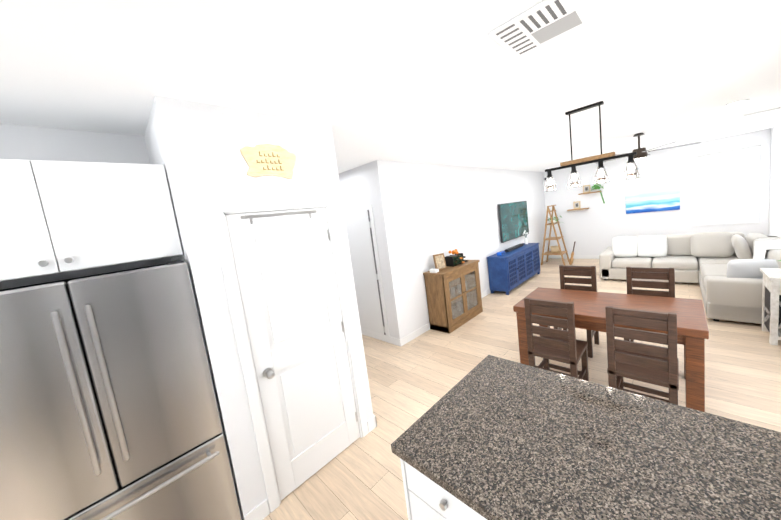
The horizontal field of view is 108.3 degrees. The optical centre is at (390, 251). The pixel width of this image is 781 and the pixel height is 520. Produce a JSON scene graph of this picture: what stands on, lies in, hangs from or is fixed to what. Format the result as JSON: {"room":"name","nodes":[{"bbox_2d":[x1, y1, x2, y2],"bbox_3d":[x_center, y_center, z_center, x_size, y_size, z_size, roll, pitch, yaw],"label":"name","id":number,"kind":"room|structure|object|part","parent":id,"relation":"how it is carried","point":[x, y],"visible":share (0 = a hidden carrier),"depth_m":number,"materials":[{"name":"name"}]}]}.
{"room":"dining room and kitchen","nodes":[
{"label":"dining room and kitchen","id":0,"kind":"room"},
{"bbox_2d":[0,124,170,289],"bbox_3d":[-2.998,0.816,0.888,0.100,2.680,3.860,-1,9,45],"label":"wall","id":1,"kind":"structure","parent":0,"point":[19,142],"depth_m":1.79,"materials":[{"name":"white paint"}]},
{"bbox_2d":[0,159,182,280],"bbox_3d":[-1.825,-0.158,1.531,0.626,0.535,0.982,-1,9,45],"label":"upper cabinet","id":2,"kind":"object","parent":1,"relation":"attached to","point":[60,216],"visible":1,"depth_m":1.41,"materials":[{"name":"white wood"}]},
{"bbox_2d":[144,104,186,261],"bbox_3d":[-1.413,0.477,2.059,0.800,2.680,0.100,-1,9,45],"label":"wall","id":3,"kind":"structure","parent":0,"point":[153,144],"depth_m":1.73,"materials":[{"name":"white paint"}]},
{"bbox_2d":[153,95,373,519],"bbox_3d":[-0.739,0.386,2.092,0.100,2.680,1.120,-1,9,45],"label":"wall","id":4,"kind":"structure","parent":0,"point":[203,144],"depth_m":1.76,"materials":[{"name":"white paint"}]},
{"bbox_2d":[240,144,295,178],"bbox_3d":[-0.820,-0.619,1.943,0.012,0.232,0.376,-1,9,45],"label":"sign","id":5,"kind":"object","parent":4,"relation":"attached to","point":[268,160],"visible":1,"depth_m":1.93,"materials":[{"name":"yellow wood"}]},
{"bbox_2d":[209,197,368,512],"bbox_3d":[-0.676,0.667,2.140,0.116,2.100,0.880,-1,9,45],"label":"door frame","id":6,"kind":"structure","parent":4,"relation":"attached to","point":[219,211],"depth_m":1.88,"materials":[{"name":"white wood"}]},
{"bbox_2d":[225,208,359,499],"bbox_3d":[-0.632,0.702,2.104,0.115,2.012,0.720,-1,9,45],"label":"pantry door","id":7,"kind":"structure","parent":4,"relation":"in","point":[285,271],"depth_m":2.07,"materials":[{"name":"white wood"}]},
{"bbox_3d":[-0.758,-0.245,1.999,0.028,0.060,0.550,-1,9,45],"label":"over-the-door hook rail","id":8,"kind":"part","parent":7,"relation":"part of","materials":[{"name":"white metal"}]},
{"bbox_2d":[367,414,376,428],"bbox_3d":[-0.458,1.561,2.906,0.914,0.110,0.024,-1,9,45],"label":"baseboard","id":9,"kind":"structure","parent":4,"relation":"attached to","point":[372,422],"depth_m":2.56,"materials":[{"name":"white wood"}]},
{"bbox_2d":[338,162,394,337],"bbox_3d":[-0.578,0.073,4.639,1.500,2.680,0.100,-1,9,45],"label":"wall","id":10,"kind":"structure","parent":0,"point":[357,186],"depth_m":4.17,"materials":[{"name":"white paint"}]},
{"bbox_2d":[344,205,389,342],"bbox_3d":[-0.482,0.368,4.530,0.985,2.100,0.016,-1,9,45],"label":"door","id":11,"kind":"structure","parent":10,"relation":"attached to","point":[363,249],"depth_m":4.39,"materials":[{"name":"white wood"}]},
{"bbox_2d":[361,328,399,345],"bbox_3d":[-0.423,1.349,4.713,1.590,0.110,0.014,-1,9,45],"label":"baseboard","id":12,"kind":"structure","parent":10,"relation":"attached to","point":[395,341],"depth_m":4.45,"materials":[{"name":"white wood"}]},
{"bbox_2d":[0,0,780,173],"bbox_3d":[0.965,-1.356,3.159,6.000,0.080,13.300,-1,9,45],"label":"ceiling","id":13,"kind":"structure","parent":0,"point":[446,82],"depth_m":1.59,"materials":[{"name":"white paint"}]},
{"bbox_2d":[488,0,590,57],"bbox_3d":[0.711,-1.068,1.347,0.350,0.013,0.350,-1,9,45],"label":"ceiling vent","id":14,"kind":"object","parent":13,"relation":"in","point":[540,24],"depth_m":1.32,"materials":[{"name":"white plastic"}]},
{"bbox_2d":[544,101,640,190],"bbox_3d":[1.893,-1.013,2.736,0.784,0.734,0.122,-1,9,45],"label":"dining pendant light","id":15,"kind":"object","parent":13,"relation":"hanging from","point":[631,171],"visible":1,"depth_m":2.68,"materials":[{"name":"black metal"}]},
{"bbox_2d":[595,133,700,163],"bbox_3d":[3.911,-1.623,4.422,1.291,0.426,1.254,-1,9,45],"label":"room ceiling fan","id":16,"kind":"object","parent":13,"relation":"hanging from","point":[642,154],"visible":0.73,"depth_m":4.34,"materials":[{"name":"brown metal"}]},
{"bbox_2d":[724,99,749,105],"bbox_3d":[3.983,-1.708,3.245,0.189,0.013,0.189,-3,8,37],"label":"recessed light","id":17,"kind":"object","parent":13,"relation":"in","point":[744,100],"depth_m":3.22,"materials":[{"name":"white plastic"}]},
{"bbox_2d":[740,106,780,116],"bbox_3d":[5.110,-1.924,3.868,0.390,0.013,0.155,-1,9,45],"label":"ceiling vent","id":18,"kind":"object","parent":13,"relation":"in","point":[778,107],"depth_m":3.86,"materials":[{"name":"white plastic"}]},
{"bbox_2d":[372,160,547,338],"bbox_3d":[2.402,-0.520,6.458,0.100,2.680,7.000,-1,9,45],"label":"wall","id":19,"kind":"structure","parent":0,"point":[427,212],"depth_m":4.78,"materials":[{"name":"white paint"}]},
{"bbox_2d":[399,256,548,346],"bbox_3d":[2.565,0.756,6.524,0.017,0.110,6.914,-1,9,45],"label":"baseboard","id":20,"kind":"structure","parent":19,"relation":"attached to","point":[423,329],"depth_m":4.42,"materials":[{"name":"white wood"}]},
{"bbox_2d":[498,201,528,242],"bbox_3d":[3.066,-0.768,6.989,0.075,0.880,1.650,-1,9,45],"label":"wall-mounted tv","id":21,"kind":"object","parent":19,"relation":"attached to","point":[513,219],"visible":0.96,"depth_m":6.83,"materials":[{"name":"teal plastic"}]},
{"bbox_2d":[263,258,780,519],"bbox_3d":[1.314,1.354,3.470,6.000,0.060,13.300,-1,9,45],"label":"floor","id":22,"kind":"structure","parent":0,"point":[411,382],"depth_m":2.91,"materials":[{"name":"brown wood"}]},
{"bbox_2d":[0,260,241,519],"bbox_3d":[-1.602,1.007,1.620,0.751,1.782,0.935,-1,9,45],"label":"fridge","id":23,"kind":"object","parent":22,"relation":"on","point":[109,409],"visible":1,"depth_m":1.39,"materials":[{"name":"grey metal"}]},
{"bbox_2d":[400,459,486,519],"bbox_3d":[0.463,1.235,1.326,0.439,0.876,0.622,-1,9,45],"label":"base cabinet","id":24,"kind":"object","parent":22,"relation":"on","point":[424,501],"depth_m":1.14,"materials":[{"name":"white wood"}]},
{"bbox_2d":[391,355,780,519],"bbox_3d":[1.090,0.756,0.741,2.196,0.040,0.910,-1,9,45],"label":"countertop","id":25,"kind":"structure","parent":24,"relation":"on","point":[511,440],"depth_m":1.04,"materials":[{"name":"grey stone"}]},
{"bbox_2d":[423,260,482,333],"bbox_3d":[1.109,0.714,4.807,0.393,0.950,1.120,-1,9,45],"label":"base cabinet","id":26,"kind":"object","parent":22,"relation":"on","point":[454,298],"visible":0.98,"depth_m":4.54,"materials":[{"name":"brown wood"}]},
{"bbox_2d":[430,269,438,272],"bbox_3d":[0.684,0.301,4.434,0.128,0.055,0.088,-1,9,45],"label":"box","id":27,"kind":"object","parent":26,"relation":"on","point":[434,270],"visible":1,"depth_m":4.40,"materials":[{"name":"white plastic"}]},
{"bbox_2d":[433,253,446,269],"bbox_3d":[0.785,0.169,4.559,0.200,0.259,0.101,-10,7,-24],"label":"framed picture","id":28,"kind":"object","parent":26,"relation":"on","point":[439,262],"visible":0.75,"depth_m":4.53,"materials":[{"name":"beige paper"}]},
{"bbox_2d":[445,249,467,266],"bbox_3d":[1.115,0.100,4.808,0.295,0.257,0.332,-1,9,45],"label":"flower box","id":29,"kind":"object","parent":26,"relation":"on","point":[456,259],"visible":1,"depth_m":4.75,"materials":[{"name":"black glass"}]},
{"bbox_2d":[487,243,539,294],"bbox_3d":[2.953,0.347,6.596,0.437,0.800,2.000,-1,9,45],"label":"sideboard","id":30,"kind":"object","parent":22,"relation":"on","point":[510,270],"visible":1,"depth_m":6.05,"materials":[{"name":"paint"}]},
{"bbox_2d":[497,251,504,255],"bbox_3d":[2.362,0.042,6.045,0.103,0.075,0.180,-1,9,45],"label":"speaker","id":31,"kind":"object","parent":30,"relation":"on","point":[500,253],"visible":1,"depth_m":6.00},
{"bbox_2d":[505,243,523,251],"bbox_3d":[2.913,-0.090,6.624,0.092,0.063,0.900,-1,9,45],"label":"soundbar","id":32,"kind":"object","parent":30,"relation":"on","point":[513,247],"visible":1,"depth_m":6.51,"materials":[{"name":"black plastic"}]},
{"bbox_2d":[523,230,528,243],"bbox_3d":[3.406,-0.356,7.095,0.135,0.356,0.130,-1,9,45],"label":"vase","id":33,"kind":"object","parent":30,"relation":"on","point":[526,241],"visible":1,"depth_m":7.08,"materials":[{"name":"white ceramic"}]},
{"bbox_2d":[541,205,568,265],"bbox_3d":[4.639,-0.470,8.014,0.614,1.668,0.575,-1,9,45],"label":"ladder shelf","id":34,"kind":"object","parent":22,"relation":"on","point":[555,250],"visible":1,"depth_m":7.96,"materials":[{"name":"brown wood"}]},
{"bbox_2d":[524,297,588,380],"bbox_3d":[1.574,0.881,2.658,0.395,0.990,0.440,-1,9,45],"label":"dining chair","id":35,"kind":"object","parent":22,"relation":"on","point":[563,346],"visible":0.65,"depth_m":2.51,"materials":[{"name":"brown wood"}]},
{"bbox_2d":[569,242,575,264],"bbox_3d":[4.904,0.056,7.603,0.168,0.644,0.240,-1,9,45],"label":"ukulele","id":36,"kind":"object","parent":22,"relation":"on","point":[571,259],"visible":1,"depth_m":7.57,"materials":[{"name":"brown wood"}]},
{"bbox_2d":[553,265,598,357],"bbox_3d":[2.258,0.701,3.452,0.395,0.990,0.440,-1,9,45],"label":"dining chair","id":37,"kind":"object","parent":22,"relation":"on","point":[589,271],"visible":0.48,"depth_m":3.50,"materials":[{"name":"brown wood"}]},
{"bbox_2d":[513,287,708,411],"bbox_3d":[2.149,0.896,2.873,1.410,0.765,0.800,-1,9,45],"label":"wood dining table","id":38,"kind":"object","parent":22,"relation":"on","point":[692,325],"visible":0.77,"depth_m":2.58,"materials":[{"name":"brown wood"}]},
{"bbox_2d":[605,306,678,404],"bbox_3d":[1.995,0.875,2.230,0.395,0.990,0.440,-1,9,45],"label":"dining chair","id":39,"kind":"object","parent":22,"relation":"on","point":[652,364],"visible":0.79,"depth_m":2.07,"materials":[{"name":"brown wood"}]},
{"bbox_2d":[624,267,674,341],"bbox_3d":[2.728,0.696,2.975,0.395,0.990,0.440,-1,9,45],"label":"dining chair","id":40,"kind":"object","parent":22,"relation":"on","point":[651,273],"visible":0.31,"depth_m":3.06,"materials":[{"name":"brown wood"}]},
{"bbox_2d":[599,232,780,323],"bbox_3d":[4.957,0.251,4.817,2.410,0.883,2.850,-1,9,45],"label":"sectional sofa","id":41,"kind":"object","parent":22,"relation":"on","point":[722,269],"visible":0.96,"depth_m":4.85,"materials":[{"name":"beige fabric"}]},
{"bbox_2d":[760,268,780,345],"bbox_3d":[4.388,0.601,2.996,0.571,0.750,0.490,-1,9,45],"label":"side table","id":42,"kind":"object","parent":22,"relation":"on","point":[771,306],"visible":1,"depth_m":3.04,"materials":[{"name":"white wood"}]},
{"bbox_2d":[543,129,770,254],"bbox_3d":[6.330,-1.125,7.314,4.400,2.680,0.100,-1,9,45],"label":"wall","id":43,"kind":"structure","parent":0,"point":[597,226],"depth_m":7.33,"materials":[{"name":"white paint"}]},
{"bbox_2d":[549,255,598,258],"bbox_3d":[6.446,0.152,7.427,4.140,0.110,0.014,-1,9,45],"label":"baseboard","id":44,"kind":"structure","parent":43,"relation":"attached to","point":[550,256],"depth_m":8.34,"materials":[{"name":"white wood"}]},
{"bbox_2d":[567,201,588,210],"bbox_3d":[5.358,-1.309,8.072,0.520,0.240,0.148,-1,9,45],"label":"floating shelf","id":45,"kind":"object","parent":43,"relation":"attached to","point":[576,205],"visible":0.98,"depth_m":8.10,"materials":[{"name":"brown wood"}]},
{"bbox_2d":[578,184,604,202],"bbox_3d":[5.521,-1.556,7.767,0.588,0.565,0.258,-1,9,45],"label":"floating shelf","id":46,"kind":"object","parent":43,"relation":"attached to","point":[586,189],"visible":1,"depth_m":7.70,"materials":[{"name":"brown wood"}]},
{"bbox_2d":[625,167,679,213],"bbox_3d":[6.463,-1.475,6.993,0.990,0.990,0.034,-1,9,45],"label":"seascape painting","id":47,"kind":"object","parent":43,"relation":"attached to","point":[655,191],"visible":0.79,"depth_m":6.94,"materials":[{"name":"blue"}]},
{"bbox_2d":[694,145,760,225],"bbox_3d":[7.350,-1.385,6.189,0.960,1.610,0.100,-1,9,45],"label":"window","id":48,"kind":"structure","parent":43,"relation":"in","point":[759,197],"depth_m":6.13,"materials":[{"name":"white"}]},
{"bbox_2d":[769,123,780,237],"bbox_3d":[3.210,-0.022,1.213,0.100,2.680,13.300,-1,9,45],"label":"wall","id":49,"kind":"structure","parent":0,"point":[775,199],"depth_m":5.42,"materials":[{"name":"white paint"}]}
]}

